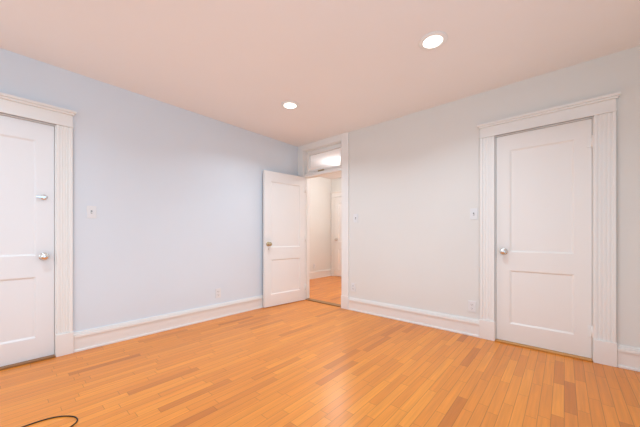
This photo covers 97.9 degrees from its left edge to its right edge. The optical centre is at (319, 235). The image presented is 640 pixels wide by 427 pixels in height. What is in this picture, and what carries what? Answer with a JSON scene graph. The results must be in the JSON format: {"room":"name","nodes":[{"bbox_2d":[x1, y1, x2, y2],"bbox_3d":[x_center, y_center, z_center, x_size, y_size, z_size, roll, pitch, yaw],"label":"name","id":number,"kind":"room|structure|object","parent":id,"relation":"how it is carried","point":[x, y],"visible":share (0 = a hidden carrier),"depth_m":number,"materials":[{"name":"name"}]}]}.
{"room":"empty bedroom","nodes":[
{"label":"empty bedroom","id":0,"kind":"room"},
{"bbox_2d":[0,48,297,331],"bbox_3d":[-2.203,-0.208,2.527,0.110,2.476,5.719,0,0,41],"label":"wall","id":1,"kind":"structure","parent":0,"point":[173,194],"depth_m":2.94,"materials":[{"name":"paint"}]},
{"bbox_2d":[0,115,53,366],"bbox_3d":[-2.520,0.041,2.072,0.107,1.947,0.794,0,0,41],"label":"door","id":2,"kind":"structure","parent":1,"relation":"in","point":[26,240],"depth_m":2.27,"materials":[{"name":"white paint"}]},
{"bbox_2d":[0,354,54,369],"bbox_3d":[-2.555,1.022,2.102,0.140,0.015,0.800,0,0,41],"label":"threshold","id":3,"kind":"object","parent":1,"relation":"in","point":[26,362],"depth_m":2.25,"materials":[{"name":"brown wood"}]},
{"bbox_2d":[0,92,76,356],"bbox_3d":[-2.547,-0.029,2.096,0.160,2.119,1.070,0,0,41],"label":"door frame","id":4,"kind":"structure","parent":1,"relation":"attached to","point":[60,119],"depth_m":2.39,"materials":[{"name":"white paint"}]},
{"bbox_2d":[87,205,95,217],"bbox_3d":[-2.091,-0.217,2.554,0.022,0.115,0.070,0,0,41],"label":"switch plate","id":5,"kind":"object","parent":1,"relation":"attached to","point":[91,211],"visible":1,"depth_m":2.56,"materials":[{"name":"white plastic"}]},
{"bbox_2d":[74,295,263,352],"bbox_3d":[-2.150,0.943,2.481,0.030,0.175,5.499,0,0,41],"label":"baseboard","id":6,"kind":"structure","parent":1,"relation":"attached to","point":[101,336],"depth_m":2.96,"materials":[{"name":"white paint"}]},
{"bbox_2d":[215,288,220,297],"bbox_3d":[-1.275,0.720,3.494,0.010,0.115,0.070,0,0,41],"label":"electrical outlet plate","id":7,"kind":"object","parent":1,"relation":"attached to","point":[218,293],"visible":1,"depth_m":3.49,"materials":[{"name":"white plastic"}]},
{"bbox_2d":[0,276,639,426],"bbox_3d":[-0.199,1.057,2.368,6.220,0.066,8.500,0,0,41],"label":"floor","id":8,"kind":"structure","parent":0,"point":[304,363],"depth_m":1.98,"materials":[{"name":"brown wood"}]},
{"bbox_2d":[0,0,639,179],"bbox_3d":[-0.199,-1.476,2.368,6.220,0.060,8.500,0,0,41],"label":"ceiling","id":9,"kind":"structure","parent":0,"point":[331,68],"depth_m":2.15,"materials":[{"name":"paint"}]},
{"bbox_2d":[281,101,298,109],"bbox_3d":[-0.332,-1.440,3.088,0.200,0.011,0.200,0,0,41],"label":"recessed light","id":10,"kind":"object","parent":9,"relation":"in","point":[290,105],"visible":1,"depth_m":3.08,"materials":[{"name":"white paint"}]},
{"bbox_2d":[419,31,447,49],"bbox_3d":[0.837,-1.440,2.069,0.200,0.011,0.200,0,0,41],"label":"recessed light","id":11,"kind":"object","parent":9,"relation":"in","point":[433,40],"visible":1,"depth_m":2.06,"materials":[{"name":"white paint"}]},
{"bbox_2d":[310,177,330,271],"bbox_3d":[-0.469,-0.208,6.400,0.100,2.476,2.391,0,0,41],"label":"wall","id":12,"kind":"structure","parent":0,"point":[320,223],"depth_m":6.87,"materials":[{"name":"paint"}]},
{"bbox_2d":[310,269,330,278],"bbox_3d":[-0.453,0.943,6.319,0.030,0.175,2.291,0,0,41],"label":"baseboard","id":13,"kind":"structure","parent":12,"relation":"attached to","point":[319,274],"depth_m":6.81,"materials":[{"name":"white paint"}]},
{"bbox_2d":[331,178,340,276],"bbox_3d":[1.722,-0.208,6.003,3.720,2.476,0.100,0,0,41],"label":"wall","id":14,"kind":"structure","parent":0,"point":[335,184],"depth_m":7.08,"materials":[{"name":"paint"}]},
{"bbox_2d":[330,191,340,275],"bbox_3d":[0.682,-0.043,6.857,1.040,2.147,0.114,0,0,41],"label":"door frame","id":15,"kind":"structure","parent":14,"relation":"attached to","point":[334,194],"depth_m":7.12,"materials":[{"name":"white paint"}]},
{"bbox_2d":[334,197,340,275],"bbox_3d":[0.643,0.025,6.811,0.754,1.985,0.098,0,0,41],"label":"door","id":16,"kind":"structure","parent":14,"relation":"in","point":[337,239],"depth_m":7.00,"materials":[{"name":"white paint"}]},
{"bbox_2d":[349,46,639,347],"bbox_3d":[0.862,-0.208,3.571,5.830,2.476,0.110,0,0,41],"label":"wall","id":17,"kind":"structure","parent":0,"point":[414,199],"depth_m":3.03,"materials":[{"name":"paint"}]},
{"bbox_2d":[263,170,305,307],"bbox_3d":[-0.514,0.046,4.203,0.132,1.948,0.752,0,0,41],"label":"door","id":18,"kind":"structure","parent":17,"relation":"in","point":[284,238],"depth_m":4.17,"materials":[{"name":"white paint"}]},
{"bbox_2d":[305,298,340,306],"bbox_3d":[0.066,1.024,4.268,0.755,0.012,0.100,0,0,41],"label":"threshold","id":19,"kind":"structure","parent":17,"relation":"in","point":[324,302],"depth_m":4.25,"materials":[{"name":"brown wood"}]},
{"bbox_2d":[306,144,340,173],"bbox_3d":[0.066,-1.156,4.267,0.725,0.363,0.088,0,0,41],"label":"window","id":20,"kind":"structure","parent":17,"relation":"in","point":[328,158],"depth_m":4.27,"materials":[{"name":"white paint"}]},
{"bbox_2d":[298,132,348,309],"bbox_3d":[0.063,-0.210,4.265,1.008,2.480,0.158,0,0,41],"label":"door frame","id":21,"kind":"structure","parent":17,"relation":"attached to","point":[341,139],"depth_m":3.96,"materials":[{"name":"white paint"}]},
{"bbox_2d":[351,283,354,291],"bbox_3d":[0.457,0.712,3.845,0.070,0.115,0.010,0,0,41],"label":"outlet","id":22,"kind":"object","parent":17,"relation":"attached to","point":[352,286],"visible":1,"depth_m":3.84,"materials":[{"name":"white plastic"}]},
{"bbox_2d":[353,214,357,222],"bbox_3d":[0.483,-0.238,3.814,0.070,0.115,0.022,0,0,41],"label":"switch plate","id":23,"kind":"object","parent":17,"relation":"attached to","point":[355,217],"visible":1,"depth_m":3.82,"materials":[{"name":"white plastic"}]},
{"bbox_2d":[468,300,475,312],"bbox_3d":[1.566,0.730,2.874,0.070,0.115,0.010,0,0,41],"label":"outlet","id":24,"kind":"object","parent":17,"relation":"attached to","point":[471,306],"visible":1,"depth_m":2.87,"materials":[{"name":"white plastic"}]},
{"bbox_2d":[470,208,477,219],"bbox_3d":[1.574,-0.222,2.859,0.070,0.115,0.022,0,0,41],"label":"switch plate","id":25,"kind":"object","parent":17,"relation":"attached to","point":[473,213],"visible":1,"depth_m":2.86,"materials":[{"name":"white plastic"}]},
{"bbox_2d":[348,297,639,371],"bbox_3d":[1.663,0.943,2.776,3.358,0.175,0.030,0,0,41],"label":"baseboard","id":26,"kind":"structure","parent":17,"relation":"attached to","point":[628,357],"depth_m":3.10,"materials":[{"name":"white paint"}]},
{"bbox_2d":[495,339,592,361],"bbox_3d":[2.010,1.023,2.546,0.680,0.014,0.140,0,0,41],"label":"threshold","id":27,"kind":"object","parent":17,"relation":"in","point":[548,350],"depth_m":2.47,"materials":[{"name":"brown wood"}]},
{"bbox_2d":[496,119,592,357],"bbox_3d":[1.982,0.024,2.508,0.682,1.980,0.107,0,0,41],"label":"door","id":28,"kind":"structure","parent":17,"relation":"in","point":[544,238],"depth_m":2.50,"materials":[{"name":"white paint"}]},
{"bbox_2d":[477,92,620,366],"bbox_3d":[2.003,-0.042,2.538,0.990,2.144,0.160,0,0,41],"label":"door frame","id":29,"kind":"structure","parent":17,"relation":"attached to","point":[600,111],"depth_m":2.27,"materials":[{"name":"white paint"}]}
]}

